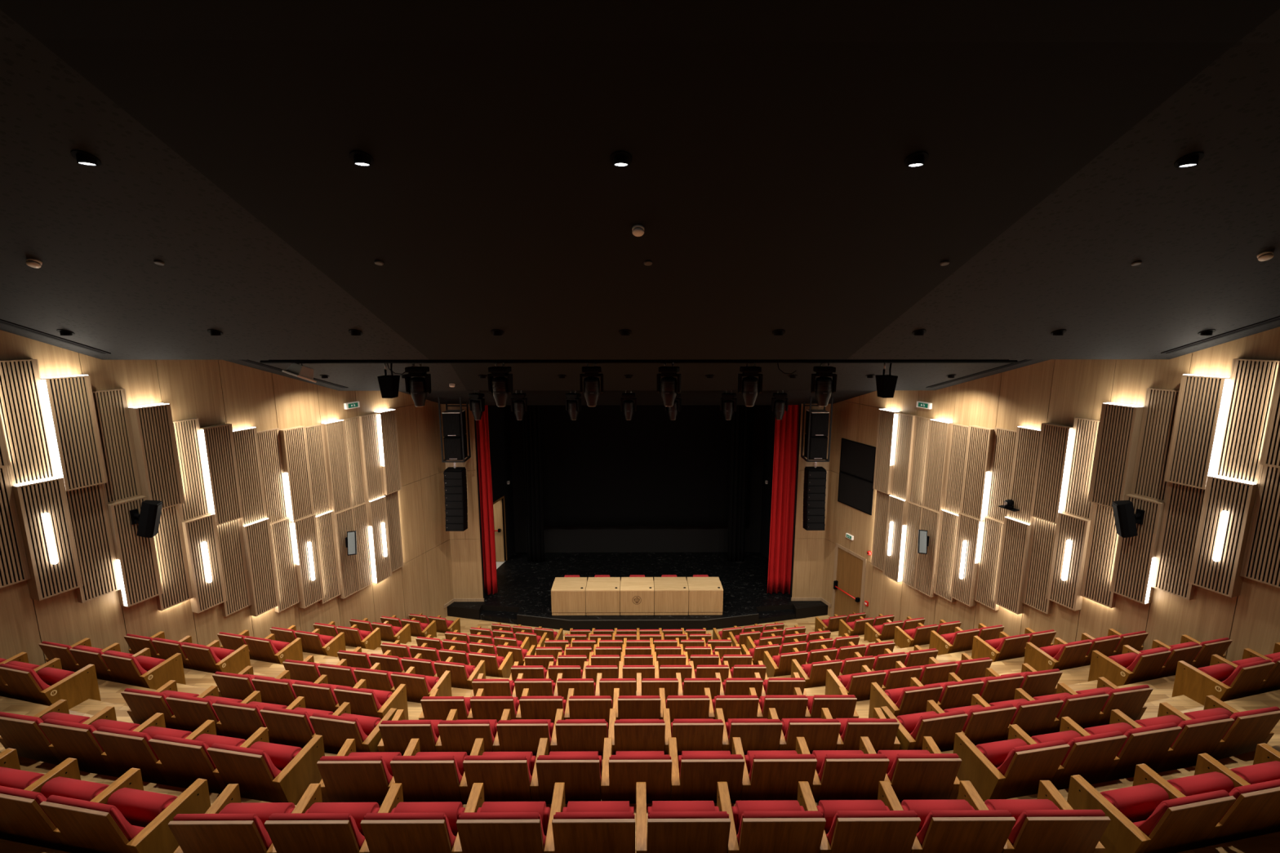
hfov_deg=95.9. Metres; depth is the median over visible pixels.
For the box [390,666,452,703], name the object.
seat
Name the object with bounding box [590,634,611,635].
cushion
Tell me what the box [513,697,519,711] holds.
seat cushion
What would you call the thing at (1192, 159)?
recessed light
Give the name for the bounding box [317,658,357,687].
seat
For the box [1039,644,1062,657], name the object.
seat cushion
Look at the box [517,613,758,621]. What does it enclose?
trim
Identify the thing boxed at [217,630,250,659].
seat
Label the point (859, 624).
cushion
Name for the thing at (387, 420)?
wall panel
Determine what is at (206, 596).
wall panel
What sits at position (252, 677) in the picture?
seat cushion
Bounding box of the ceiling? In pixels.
[0,0,1279,405]
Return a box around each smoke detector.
[26,257,42,268]
[631,224,644,236]
[1256,250,1273,261]
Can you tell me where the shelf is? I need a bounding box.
[997,505,1019,511]
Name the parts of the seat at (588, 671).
panel, panel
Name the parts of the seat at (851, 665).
panel, panel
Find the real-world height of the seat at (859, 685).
0.839 m
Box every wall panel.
[0,359,58,485]
[0,413,10,467]
[0,466,30,588]
[12,476,83,600]
[40,374,107,491]
[66,483,120,603]
[92,388,142,503]
[106,495,162,607]
[128,403,184,509]
[153,504,192,610]
[173,417,211,522]
[182,513,226,613]
[200,423,244,525]
[216,518,251,617]
[232,426,267,526]
[241,518,279,617]
[257,428,288,524]
[270,517,300,613]
[279,426,314,521]
[291,514,324,608]
[305,423,331,515]
[315,511,341,604]
[321,419,352,514]
[333,507,360,599]
[342,416,366,507]
[353,502,373,591]
[357,413,384,502]
[366,496,391,583]
[373,408,401,494]
[384,491,403,572]
[871,490,890,571]
[872,408,901,493]
[882,495,907,582]
[890,412,917,501]
[900,501,920,590]
[907,416,933,506]
[913,506,941,597]
[922,418,953,512]
[933,510,958,602]
[942,423,968,515]
[950,512,982,606]
[960,425,994,519]
[973,515,1004,610]
[984,427,1016,522]
[994,516,1031,614]
[1006,426,1040,524]
[1022,516,1056,614]
[1030,422,1072,524]
[1046,511,1090,611]
[1062,417,1099,520]
[1080,503,1118,608]
[1088,402,1143,507]
[1110,493,1164,604]
[1129,387,1179,502]
[1151,482,1204,600]
[1164,373,1229,489]
[1188,475,1257,597]
[1212,358,1279,484]
[1240,464,1279,588]
[1259,360,1279,467]
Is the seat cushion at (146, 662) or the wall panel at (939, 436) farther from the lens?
the wall panel at (939, 436)
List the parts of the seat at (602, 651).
panel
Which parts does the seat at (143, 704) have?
panel, panel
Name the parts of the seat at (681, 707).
panel, panel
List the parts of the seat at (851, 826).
panel, panel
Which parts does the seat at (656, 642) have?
panel, panel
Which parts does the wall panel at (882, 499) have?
frame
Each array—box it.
[443,466,467,531]
[803,466,826,530]
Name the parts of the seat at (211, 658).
panel, panel, panel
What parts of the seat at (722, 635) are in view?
panel, panel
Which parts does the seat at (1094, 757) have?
panel, panel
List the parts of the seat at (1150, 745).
panel, panel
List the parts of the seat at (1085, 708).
panel, panel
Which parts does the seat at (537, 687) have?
panel, panel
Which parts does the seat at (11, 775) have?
panel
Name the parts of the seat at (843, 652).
panel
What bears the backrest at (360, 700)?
on the seat at (363, 701)
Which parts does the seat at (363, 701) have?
panel, panel, panel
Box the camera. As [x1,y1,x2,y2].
[997,499,1019,511]
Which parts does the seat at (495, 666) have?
panel, panel, panel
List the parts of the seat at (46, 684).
panel, panel, panel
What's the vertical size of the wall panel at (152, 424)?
1.614 m
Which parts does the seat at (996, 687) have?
panel, panel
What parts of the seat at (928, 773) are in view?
panel, panel, panel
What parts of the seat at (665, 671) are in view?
panel, panel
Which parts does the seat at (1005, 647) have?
panel, panel, panel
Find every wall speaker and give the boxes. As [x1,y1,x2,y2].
[129,500,162,537]
[345,530,356,555]
[917,529,929,554]
[1111,500,1144,537]
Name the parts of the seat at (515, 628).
panel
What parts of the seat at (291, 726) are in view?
panel, panel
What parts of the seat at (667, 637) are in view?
panel, panel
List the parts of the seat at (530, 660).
panel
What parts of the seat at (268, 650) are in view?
panel, panel, panel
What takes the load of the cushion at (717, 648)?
on the seat at (722, 651)
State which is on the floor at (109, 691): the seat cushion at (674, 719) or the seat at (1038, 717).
the seat at (1038, 717)
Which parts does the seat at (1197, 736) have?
panel, panel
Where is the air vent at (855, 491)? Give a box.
[837,438,875,515]
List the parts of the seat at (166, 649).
panel, panel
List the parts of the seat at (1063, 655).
panel, panel, panel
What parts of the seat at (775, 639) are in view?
panel, panel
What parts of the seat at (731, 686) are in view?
panel, panel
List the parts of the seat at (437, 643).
panel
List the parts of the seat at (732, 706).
panel, panel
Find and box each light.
[42,512,58,564]
[56,328,75,335]
[70,149,101,166]
[201,541,212,582]
[207,328,222,335]
[306,542,315,580]
[320,374,329,378]
[348,328,363,335]
[349,150,373,166]
[381,522,386,556]
[404,363,431,406]
[468,391,484,420]
[478,374,487,377]
[487,363,512,406]
[490,328,503,335]
[510,391,527,420]
[557,374,566,377]
[564,391,581,420]
[579,363,603,406]
[609,151,632,167]
[618,328,631,335]
[620,390,636,420]
[624,374,632,377]
[656,362,681,406]
[665,393,681,420]
[705,374,714,377]
[720,390,737,420]
[737,363,763,406]
[771,390,788,419]
[772,328,785,335]
[788,374,797,377]
[810,363,837,406]
[865,374,875,377]
[887,521,893,555]
[904,151,928,167]
[911,328,926,335]
[946,374,955,377]
[959,540,966,578]
[1050,328,1066,335]
[1061,539,1071,580]
[1173,151,1204,168]
[1198,328,1215,335]
[1212,511,1228,561]
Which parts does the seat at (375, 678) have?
panel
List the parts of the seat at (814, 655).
panel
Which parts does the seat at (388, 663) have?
panel, panel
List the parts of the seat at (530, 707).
panel, panel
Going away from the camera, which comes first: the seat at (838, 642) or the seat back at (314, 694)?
the seat back at (314, 694)
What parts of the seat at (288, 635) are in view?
panel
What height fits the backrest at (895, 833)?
0.569 m
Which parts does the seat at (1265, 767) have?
panel, panel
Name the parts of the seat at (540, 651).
panel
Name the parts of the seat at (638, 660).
panel, panel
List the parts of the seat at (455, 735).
panel, panel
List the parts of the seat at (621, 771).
panel, panel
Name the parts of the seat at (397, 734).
panel, panel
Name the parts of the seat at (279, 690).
panel, panel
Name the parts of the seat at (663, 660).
panel, panel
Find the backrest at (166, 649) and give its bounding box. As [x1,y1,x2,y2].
[154,638,186,658]
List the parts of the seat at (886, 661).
panel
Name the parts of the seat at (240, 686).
panel, panel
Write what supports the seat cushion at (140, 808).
on the seat at (124, 817)
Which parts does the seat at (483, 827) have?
panel, panel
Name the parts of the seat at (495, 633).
panel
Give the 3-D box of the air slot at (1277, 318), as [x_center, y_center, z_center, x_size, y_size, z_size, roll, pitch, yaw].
[8.187,-1.610,5.929,0.117,1.923,4.468,-4,11,-20]
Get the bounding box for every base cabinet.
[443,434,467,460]
[804,433,827,459]
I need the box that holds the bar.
[260,359,1017,363]
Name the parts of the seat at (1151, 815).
panel, panel, panel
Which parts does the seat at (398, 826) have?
panel, panel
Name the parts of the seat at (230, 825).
panel, panel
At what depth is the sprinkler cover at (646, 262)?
5.74 m
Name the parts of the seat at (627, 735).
panel, panel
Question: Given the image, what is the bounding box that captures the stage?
[447,551,827,631]
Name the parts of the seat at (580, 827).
panel, panel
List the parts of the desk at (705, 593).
panel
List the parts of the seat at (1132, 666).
panel, panel, panel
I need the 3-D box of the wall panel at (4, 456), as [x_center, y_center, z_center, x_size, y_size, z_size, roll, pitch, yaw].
[-8.167,-0.244,7.018,0.158,1.585,0.477,4,11,20]
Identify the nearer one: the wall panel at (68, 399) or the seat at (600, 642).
the wall panel at (68, 399)
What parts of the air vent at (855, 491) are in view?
panel, frame, panel, frame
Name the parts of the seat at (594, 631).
panel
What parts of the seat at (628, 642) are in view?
panel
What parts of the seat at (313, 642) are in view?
panel, panel, panel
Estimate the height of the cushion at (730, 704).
0.569 m
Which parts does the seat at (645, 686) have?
panel, panel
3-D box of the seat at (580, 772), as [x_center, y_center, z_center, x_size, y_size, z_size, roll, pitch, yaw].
[-0.583,2.883,4.704,0.547,0.839,0.561,0,10,0]
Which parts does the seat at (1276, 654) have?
panel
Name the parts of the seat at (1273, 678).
panel, panel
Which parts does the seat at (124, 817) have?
panel, panel, panel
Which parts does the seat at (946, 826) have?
panel, panel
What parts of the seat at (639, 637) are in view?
panel, panel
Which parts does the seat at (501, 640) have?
panel, panel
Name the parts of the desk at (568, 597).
panel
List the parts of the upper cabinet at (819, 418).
lid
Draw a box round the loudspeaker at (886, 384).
[875,363,897,398]
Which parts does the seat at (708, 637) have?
panel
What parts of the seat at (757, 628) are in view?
panel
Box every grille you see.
[152,502,162,536]
[347,532,355,554]
[442,414,460,435]
[444,439,461,459]
[444,472,461,478]
[444,480,462,485]
[444,487,462,493]
[445,494,462,501]
[445,502,462,508]
[445,509,462,515]
[445,516,462,523]
[446,524,462,530]
[807,508,824,515]
[807,515,824,522]
[807,524,824,529]
[808,471,826,478]
[808,479,825,485]
[808,486,825,493]
[808,493,824,500]
[808,501,824,507]
[809,438,826,458]
[811,413,828,435]
[919,530,926,553]
[1111,502,1121,536]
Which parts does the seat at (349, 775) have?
panel, panel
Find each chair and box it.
[564,575,579,577]
[594,574,609,577]
[629,574,644,577]
[661,574,676,577]
[693,574,708,577]
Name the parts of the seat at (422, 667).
panel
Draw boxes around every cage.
[437,397,471,462]
[800,396,833,462]
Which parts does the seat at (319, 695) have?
panel, panel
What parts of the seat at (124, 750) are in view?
panel, panel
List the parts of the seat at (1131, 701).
panel, panel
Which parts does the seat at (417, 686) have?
panel, panel, panel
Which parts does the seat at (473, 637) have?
panel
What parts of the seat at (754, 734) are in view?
panel, panel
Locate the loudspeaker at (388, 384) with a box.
[377,363,399,398]
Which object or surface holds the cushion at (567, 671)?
on the seat at (567, 671)
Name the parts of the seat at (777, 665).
panel, panel, panel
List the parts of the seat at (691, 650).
panel, panel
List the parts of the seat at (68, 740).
panel, panel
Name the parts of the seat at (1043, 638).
panel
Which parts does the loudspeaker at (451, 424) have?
lid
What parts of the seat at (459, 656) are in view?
panel, panel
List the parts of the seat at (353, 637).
panel, panel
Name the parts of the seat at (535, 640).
panel, panel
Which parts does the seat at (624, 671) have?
panel, panel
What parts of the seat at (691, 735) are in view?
panel, panel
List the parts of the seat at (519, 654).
panel, panel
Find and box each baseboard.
[444,598,484,608]
[791,597,831,607]
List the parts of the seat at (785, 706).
panel, panel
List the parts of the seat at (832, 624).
panel, panel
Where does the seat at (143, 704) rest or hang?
on the floor at (109, 691)
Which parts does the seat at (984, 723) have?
panel, panel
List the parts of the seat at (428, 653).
panel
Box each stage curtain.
[475,405,497,595]
[766,404,799,594]
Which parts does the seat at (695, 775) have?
panel, panel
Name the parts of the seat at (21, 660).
panel, panel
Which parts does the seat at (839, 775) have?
panel, panel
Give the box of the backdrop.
[521,404,753,526]
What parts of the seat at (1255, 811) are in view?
panel, panel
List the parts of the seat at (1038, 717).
panel, panel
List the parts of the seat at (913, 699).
panel, panel, panel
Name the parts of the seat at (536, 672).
panel, panel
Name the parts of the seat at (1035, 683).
panel, panel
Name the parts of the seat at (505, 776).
panel, panel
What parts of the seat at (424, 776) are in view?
panel, panel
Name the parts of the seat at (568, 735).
panel, panel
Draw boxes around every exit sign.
[343,401,359,409]
[845,533,853,540]
[916,400,932,408]
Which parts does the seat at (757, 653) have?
panel, panel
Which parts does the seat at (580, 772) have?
panel, panel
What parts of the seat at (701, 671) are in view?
panel, panel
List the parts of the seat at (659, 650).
panel, panel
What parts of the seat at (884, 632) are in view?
panel, panel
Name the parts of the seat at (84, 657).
panel, panel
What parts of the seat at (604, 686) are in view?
panel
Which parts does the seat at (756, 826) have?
panel, panel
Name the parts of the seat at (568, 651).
panel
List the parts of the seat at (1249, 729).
panel, panel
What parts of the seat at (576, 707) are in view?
panel, panel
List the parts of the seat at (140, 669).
panel, panel, panel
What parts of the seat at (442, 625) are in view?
panel, panel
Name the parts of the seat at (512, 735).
panel, panel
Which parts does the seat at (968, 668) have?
panel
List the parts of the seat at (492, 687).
panel, panel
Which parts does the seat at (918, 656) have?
panel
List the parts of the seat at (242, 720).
panel, panel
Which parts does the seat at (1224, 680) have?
panel, panel, panel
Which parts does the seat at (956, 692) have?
panel, panel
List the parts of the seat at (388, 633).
panel, panel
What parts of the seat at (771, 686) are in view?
panel, panel, panel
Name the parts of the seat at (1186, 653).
panel, panel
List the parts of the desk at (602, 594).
panel, panel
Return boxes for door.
[493,499,504,561]
[833,547,862,616]
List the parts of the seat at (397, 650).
panel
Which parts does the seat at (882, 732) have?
panel, panel, panel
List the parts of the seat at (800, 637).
panel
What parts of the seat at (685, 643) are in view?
panel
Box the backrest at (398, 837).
[363,813,456,850]
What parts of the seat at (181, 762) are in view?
panel, panel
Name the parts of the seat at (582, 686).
panel, panel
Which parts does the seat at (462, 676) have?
panel, panel, panel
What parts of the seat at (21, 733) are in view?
panel, panel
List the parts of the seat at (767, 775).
panel, panel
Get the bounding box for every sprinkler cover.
[153,259,164,265]
[374,260,383,265]
[644,260,652,265]
[940,260,949,266]
[1131,260,1142,266]
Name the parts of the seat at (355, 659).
panel, panel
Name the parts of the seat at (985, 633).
panel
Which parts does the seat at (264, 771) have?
panel, panel, panel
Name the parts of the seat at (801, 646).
panel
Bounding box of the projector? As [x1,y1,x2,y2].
[282,363,316,382]
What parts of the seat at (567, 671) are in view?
panel, panel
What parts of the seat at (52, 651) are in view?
panel, panel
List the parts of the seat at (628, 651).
panel, panel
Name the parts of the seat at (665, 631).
panel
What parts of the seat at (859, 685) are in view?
panel, panel, panel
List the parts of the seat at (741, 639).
panel, panel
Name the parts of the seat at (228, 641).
panel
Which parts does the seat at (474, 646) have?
panel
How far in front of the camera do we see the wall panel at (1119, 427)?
8.94 m
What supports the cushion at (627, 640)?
on the seat at (628, 642)
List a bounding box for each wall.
[0,329,453,666]
[441,404,484,599]
[487,405,515,559]
[509,404,765,552]
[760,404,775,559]
[790,404,833,598]
[821,326,1279,662]
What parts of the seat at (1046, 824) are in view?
panel, panel, panel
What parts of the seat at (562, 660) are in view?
panel, panel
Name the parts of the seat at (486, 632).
panel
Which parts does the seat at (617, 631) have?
panel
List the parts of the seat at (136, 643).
panel, panel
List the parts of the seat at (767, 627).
panel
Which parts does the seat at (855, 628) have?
panel, panel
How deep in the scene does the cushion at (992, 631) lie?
10.51 m
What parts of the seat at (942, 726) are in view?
panel, panel, panel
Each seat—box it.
[0,652,39,698]
[0,657,101,709]
[0,699,90,765]
[0,748,44,839]
[0,757,109,852]
[38,638,103,671]
[38,706,140,777]
[40,768,210,852]
[69,643,133,681]
[92,712,192,786]
[101,648,186,689]
[120,680,199,729]
[124,631,177,658]
[148,720,245,794]
[151,635,205,669]
[165,685,243,736]
[168,783,295,852]
[181,640,250,674]
[206,727,324,805]
[212,666,274,700]
[212,690,287,740]
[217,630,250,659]
[244,633,303,664]
[251,670,313,706]
[259,696,333,748]
[264,783,379,852]
[270,625,296,643]
[282,655,320,682]
[292,674,352,712]
[294,628,346,657]
[309,702,397,754]
[312,621,337,636]
[316,738,401,804]
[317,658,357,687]
[333,679,408,719]
[336,624,381,649]
[337,646,372,669]
[349,617,373,631]
[353,662,393,691]
[359,783,465,852]
[368,649,404,672]
[370,621,411,644]
[377,709,442,755]
[380,615,402,627]
[380,640,411,657]
[387,738,466,804]
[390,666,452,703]
[400,617,436,638]
[400,653,436,676]
[408,613,429,624]
[408,643,440,661]
[415,634,444,649]
[418,688,471,720]
[427,615,460,633]
[434,657,485,689]
[435,709,497,755]
[438,645,470,665]
[442,637,470,653]
[444,630,470,643]
[451,782,551,852]
[458,737,536,804]
[466,688,519,723]
[468,631,494,645]
[468,640,497,655]
[468,648,513,678]
[469,626,493,638]
[470,673,515,697]
[491,622,512,631]
[492,627,515,638]
[493,634,529,650]
[493,709,554,756]
[496,642,535,666]
[509,662,547,683]
[511,673,555,699]
[512,624,533,633]
[515,630,547,648]
[515,688,566,724]
[523,652,556,670]
[529,737,602,804]
[533,626,563,639]
[534,644,564,659]
[543,638,570,651]
[543,782,635,852]
[545,661,582,683]
[550,708,608,759]
[553,673,595,699]
[555,652,588,669]
[564,632,587,644]
[564,644,592,659]
[564,688,612,729]
[568,628,590,638]
[570,638,595,652]
[582,661,617,683]
[587,632,612,644]
[588,652,620,678]
[591,628,613,638]
[593,644,621,660]
[595,673,635,707]
[597,638,622,652]
[600,737,671,804]
[608,708,665,755]
[612,632,636,644]
[613,688,660,719]
[614,628,636,635]
[618,661,654,690]
[620,652,653,665]
[622,644,651,655]
[623,638,649,646]
[635,782,730,852]
[636,628,659,634]
[636,632,661,644]
[636,672,678,702]
[649,638,677,650]
[650,644,681,661]
[652,652,685,670]
[653,661,692,683]
[658,627,682,639]
[658,688,710,725]
[660,632,686,644]
[662,708,724,759]
[668,737,744,803]
[675,637,704,651]
[675,672,720,699]
[679,644,711,659]
[680,627,706,637]
[683,651,719,669]
[684,632,712,644]
[688,661,728,682]
[701,637,732,650]
[703,688,759,722]
[707,644,742,658]
[712,626,742,639]
[714,651,753,669]
[715,672,763,698]
[715,708,782,755]
[716,782,826,852]
[723,661,768,680]
[728,629,760,648]
[732,737,817,800]
[741,623,763,632]
[741,641,779,665]
[746,633,782,650]
[748,688,808,720]
[754,672,807,696]
[760,626,783,637]
[762,622,784,631]
[763,648,808,677]
[768,707,840,754]
[778,639,807,655]
[781,631,806,644]
[782,625,805,636]
[791,655,842,688]
[793,687,858,719]
[795,737,889,803]
[797,781,920,852]
[805,628,831,642]
[805,635,833,652]
[806,644,837,663]
[814,614,847,631]
[821,707,900,754]
[825,665,886,702]
[831,633,859,648]
[835,641,866,660]
[838,616,874,636]
[840,652,875,675]
[845,612,866,623]
[859,736,961,802]
[863,619,903,642]
[864,638,895,656]
[868,677,942,718]
[872,613,894,626]
[872,648,906,671]
[877,781,1016,852]
[880,700,968,751]
[882,661,922,689]
[893,622,938,648]
[902,616,924,631]
[903,644,938,666]
[918,657,958,685]
[924,672,984,710]
[928,626,979,655]
[936,619,961,635]
[942,693,1016,746]
[953,724,1070,802]
[955,653,992,680]
[957,780,1111,852]
[963,667,1023,703]
[971,631,1030,662]
[977,623,1004,640]
[988,688,1063,737]
[1000,663,1062,697]
[1023,627,1056,657]
[1023,637,1092,671]
[1031,716,1127,790]
[1033,682,1109,733]
[1066,764,1235,852]
[1068,633,1120,666]
[1075,676,1153,726]
[1084,709,1182,782]
[1088,644,1171,686]
[1095,628,1148,655]
[1134,702,1234,772]
[1139,640,1202,678]
[1166,753,1279,846]
[1168,635,1232,668]
[1171,654,1275,706]
[1183,695,1279,759]
[1230,742,1279,832]
[1231,648,1279,694]
[1264,642,1279,659]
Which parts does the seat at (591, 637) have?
panel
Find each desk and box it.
[551,577,587,615]
[585,577,620,615]
[620,577,654,615]
[653,577,688,615]
[686,577,723,615]
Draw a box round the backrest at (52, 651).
[41,640,77,663]
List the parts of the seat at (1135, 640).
panel, panel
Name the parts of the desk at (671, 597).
panel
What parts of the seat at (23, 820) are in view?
panel, panel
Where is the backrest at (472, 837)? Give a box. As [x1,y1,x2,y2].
[458,812,546,850]
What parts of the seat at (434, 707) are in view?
panel, panel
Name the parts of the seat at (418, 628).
panel, panel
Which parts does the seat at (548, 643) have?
panel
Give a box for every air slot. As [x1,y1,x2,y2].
[0,319,111,353]
[240,360,347,387]
[925,359,1034,387]
[1160,315,1279,353]
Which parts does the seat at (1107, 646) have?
panel, panel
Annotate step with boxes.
[68,698,133,723]
[176,683,206,694]
[253,672,276,678]
[373,647,382,651]
[405,641,417,645]
[480,609,517,624]
[758,608,795,623]
[857,640,869,644]
[999,670,1021,675]
[1067,680,1097,692]
[1140,694,1203,719]
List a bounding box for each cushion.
[0,663,50,690]
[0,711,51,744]
[0,766,44,790]
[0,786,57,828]
[5,661,39,669]
[37,666,75,685]
[40,711,90,723]
[40,776,109,801]
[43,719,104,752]
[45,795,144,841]
[71,646,109,669]
[75,645,103,650]
[90,719,140,731]
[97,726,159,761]
[103,650,133,656]
[103,652,147,675]
[106,787,177,827]
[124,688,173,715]
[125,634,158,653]
[134,655,165,671]
[142,726,192,738]
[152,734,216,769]
[160,690,199,697]
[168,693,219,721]
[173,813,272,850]
[181,642,205,646]
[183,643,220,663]
[194,733,245,747]
[204,695,243,703]
[211,646,235,660]
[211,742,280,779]
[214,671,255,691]
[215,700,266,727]
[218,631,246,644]
[218,802,295,831]
[244,674,274,679]
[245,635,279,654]
[248,701,287,710]
[248,741,302,771]
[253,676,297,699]
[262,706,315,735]
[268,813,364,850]
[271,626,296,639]
[271,640,289,651]
[283,679,313,684]
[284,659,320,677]
[293,706,333,716]
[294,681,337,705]
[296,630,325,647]
[305,802,379,835]
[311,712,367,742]
[319,634,334,644]
[320,663,357,684]
[320,683,352,689]
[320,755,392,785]
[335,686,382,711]
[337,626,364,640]
[340,713,381,736]
[348,751,401,776]
[355,667,393,688]
[359,630,371,638]
[360,688,392,706]
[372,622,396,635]
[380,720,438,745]
[391,671,431,693]
[391,801,465,835]
[392,626,402,633]
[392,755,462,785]
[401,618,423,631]
[401,720,442,738]
[415,751,466,776]
[420,622,428,629]
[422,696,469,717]
[425,675,439,688]
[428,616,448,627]
[435,660,470,679]
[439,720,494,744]
[446,620,453,626]
[456,720,497,737]
[463,697,471,711]
[464,755,532,785]
[465,665,475,675]
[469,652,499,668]
[471,696,516,716]
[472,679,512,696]
[476,801,551,835]
[482,751,536,776]
[494,636,519,647]
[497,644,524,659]
[497,656,504,666]
[497,720,551,750]
[509,680,515,692]
[511,665,545,679]
[511,719,554,738]
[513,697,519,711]
[515,631,538,644]
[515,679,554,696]
[517,640,522,647]
[520,696,564,715]
[522,648,528,657]
[524,655,555,665]
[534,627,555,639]
[536,647,562,652]
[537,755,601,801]
[543,667,547,678]
[545,640,568,643]
[548,665,582,678]
[549,751,602,777]
[551,680,555,693]
[553,812,634,819]
[555,720,606,724]
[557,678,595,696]
[558,655,586,657]
[562,697,566,711]
[562,800,634,814]
[564,634,586,635]
[565,647,591,648]
[565,719,608,737]
[568,695,611,698]
[570,629,590,631]
[572,640,595,641]
[585,665,617,667]
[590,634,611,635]
[591,655,619,657]
[593,629,613,631]
[595,646,621,648]
[599,640,622,641]
[600,678,635,680]
[608,755,671,759]
[614,634,636,635]
[614,720,664,723]
[615,751,664,755]
[616,629,636,631]
[617,695,660,698]
[619,719,658,719]
[622,665,654,667]
[624,654,653,657]
[625,646,651,648]
[626,640,649,641]
[640,629,659,631]
[640,634,661,635]
[641,678,678,680]
[647,800,719,818]
[648,811,728,818]
[653,640,676,641]
[655,646,680,648]
[657,654,685,657]
[659,665,691,667]
[662,629,682,631]
[664,634,686,635]
[666,695,709,698]
[671,719,677,736]
[671,719,723,734]
[678,751,730,775]
[679,754,743,777]
[680,640,704,641]
[682,678,719,693]
[684,646,711,648]
[689,654,718,657]
[695,665,728,678]
[706,640,731,646]
[711,696,716,711]
[713,695,758,714]
[714,646,740,650]
[720,626,741,638]
[721,680,725,690]
[722,654,751,662]
[724,678,762,694]
[724,718,767,736]
[728,719,781,741]
[731,665,765,678]
[731,800,804,835]
[734,635,738,641]
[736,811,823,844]
[737,631,759,644]
[744,751,797,774]
[748,648,754,656]
[748,754,815,782]
[751,644,778,659]
[753,640,759,646]
[757,635,781,646]
[759,696,764,711]
[761,695,806,714]
[763,680,767,691]
[764,677,804,695]
[772,655,779,664]
[776,650,806,667]
[781,718,822,736]
[784,719,839,742]
[800,663,811,675]
[806,696,813,710]
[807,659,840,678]
[808,694,855,714]
[812,750,863,773]
[816,800,889,834]
[817,754,887,782]
[821,618,828,625]
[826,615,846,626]
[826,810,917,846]
[835,718,875,736]
[837,674,851,687]
[840,718,897,742]
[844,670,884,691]
[846,621,854,628]
[851,617,873,630]
[872,624,882,632]
[877,750,929,774]
[879,620,902,634]
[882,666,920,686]
[884,686,916,704]
[887,753,959,782]
[895,684,940,708]
[896,711,937,733]
[901,800,974,833]
[903,628,915,636]
[910,710,964,740]
[911,624,937,639]
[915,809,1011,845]
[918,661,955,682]
[924,681,955,687]
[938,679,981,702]
[940,632,955,642]
[942,704,983,714]
[949,628,977,644]
[955,657,990,675]
[962,703,1013,732]
[963,676,993,681]
[975,738,1027,768]
[977,624,1002,636]
[978,673,1021,697]
[984,637,1003,649]
[984,799,1059,826]
[988,698,1027,706]
[995,633,1027,652]
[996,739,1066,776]
[1000,671,1031,676]
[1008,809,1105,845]
[1009,697,1060,724]
[1019,668,1060,688]
[1025,629,1054,647]
[1031,730,1081,744]
[1033,693,1071,700]
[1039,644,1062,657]
[1053,640,1089,661]
[1056,690,1105,719]
[1060,731,1123,765]
[1068,639,1091,643]
[1075,687,1112,693]
[1084,722,1133,735]
[1086,635,1118,655]
[1099,782,1168,822]
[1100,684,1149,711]
[1108,652,1137,667]
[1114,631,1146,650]
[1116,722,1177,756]
[1125,648,1168,671]
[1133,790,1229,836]
[1134,715,1182,727]
[1139,647,1168,653]
[1163,643,1199,666]
[1166,771,1234,796]
[1168,641,1195,647]
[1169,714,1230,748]
[1183,707,1231,719]
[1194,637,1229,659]
[1197,663,1234,681]
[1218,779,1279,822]
[1221,659,1271,686]
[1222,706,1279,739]
[1230,760,1279,784]
[1231,657,1265,665]
[1264,652,1279,659]
[1266,657,1279,676]
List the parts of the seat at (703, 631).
panel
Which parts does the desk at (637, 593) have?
panel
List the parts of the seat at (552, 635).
panel, panel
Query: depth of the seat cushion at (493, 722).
5.78 m
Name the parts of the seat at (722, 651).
panel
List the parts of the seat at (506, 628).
panel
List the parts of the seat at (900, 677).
panel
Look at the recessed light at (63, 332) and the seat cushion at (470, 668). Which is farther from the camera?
the seat cushion at (470, 668)
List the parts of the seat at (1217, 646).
panel, panel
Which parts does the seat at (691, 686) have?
panel, panel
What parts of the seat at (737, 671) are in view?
panel, panel, panel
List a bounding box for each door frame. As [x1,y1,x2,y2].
[493,495,506,560]
[831,542,866,617]
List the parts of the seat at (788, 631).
panel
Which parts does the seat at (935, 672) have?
panel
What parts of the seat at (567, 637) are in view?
panel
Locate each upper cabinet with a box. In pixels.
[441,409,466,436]
[804,409,829,436]
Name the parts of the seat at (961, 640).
panel, panel, panel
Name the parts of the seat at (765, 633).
panel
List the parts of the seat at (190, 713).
panel, panel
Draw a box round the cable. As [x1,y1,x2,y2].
[777,363,796,373]
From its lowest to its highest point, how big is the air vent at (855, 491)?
1.720 m
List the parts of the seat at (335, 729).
panel, panel, panel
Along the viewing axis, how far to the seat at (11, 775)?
3.98 m
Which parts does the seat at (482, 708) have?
panel, panel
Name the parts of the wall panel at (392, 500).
frame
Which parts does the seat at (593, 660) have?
panel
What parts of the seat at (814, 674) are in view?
panel, panel, panel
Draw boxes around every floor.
[0,614,1279,852]
[496,560,505,568]
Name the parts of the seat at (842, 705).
panel, panel, panel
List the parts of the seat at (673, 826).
panel, panel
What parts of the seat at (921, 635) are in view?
panel, panel, panel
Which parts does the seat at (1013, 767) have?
panel, panel, panel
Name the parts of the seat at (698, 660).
panel, panel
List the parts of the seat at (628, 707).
panel, panel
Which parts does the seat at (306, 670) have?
panel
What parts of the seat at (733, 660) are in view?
panel, panel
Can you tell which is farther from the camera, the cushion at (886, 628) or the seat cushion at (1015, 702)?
the cushion at (886, 628)
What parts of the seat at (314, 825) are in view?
panel, panel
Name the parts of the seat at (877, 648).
panel, panel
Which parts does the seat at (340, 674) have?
panel, panel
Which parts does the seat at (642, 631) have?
panel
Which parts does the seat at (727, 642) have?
panel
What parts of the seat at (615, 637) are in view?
panel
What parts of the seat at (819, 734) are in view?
panel, panel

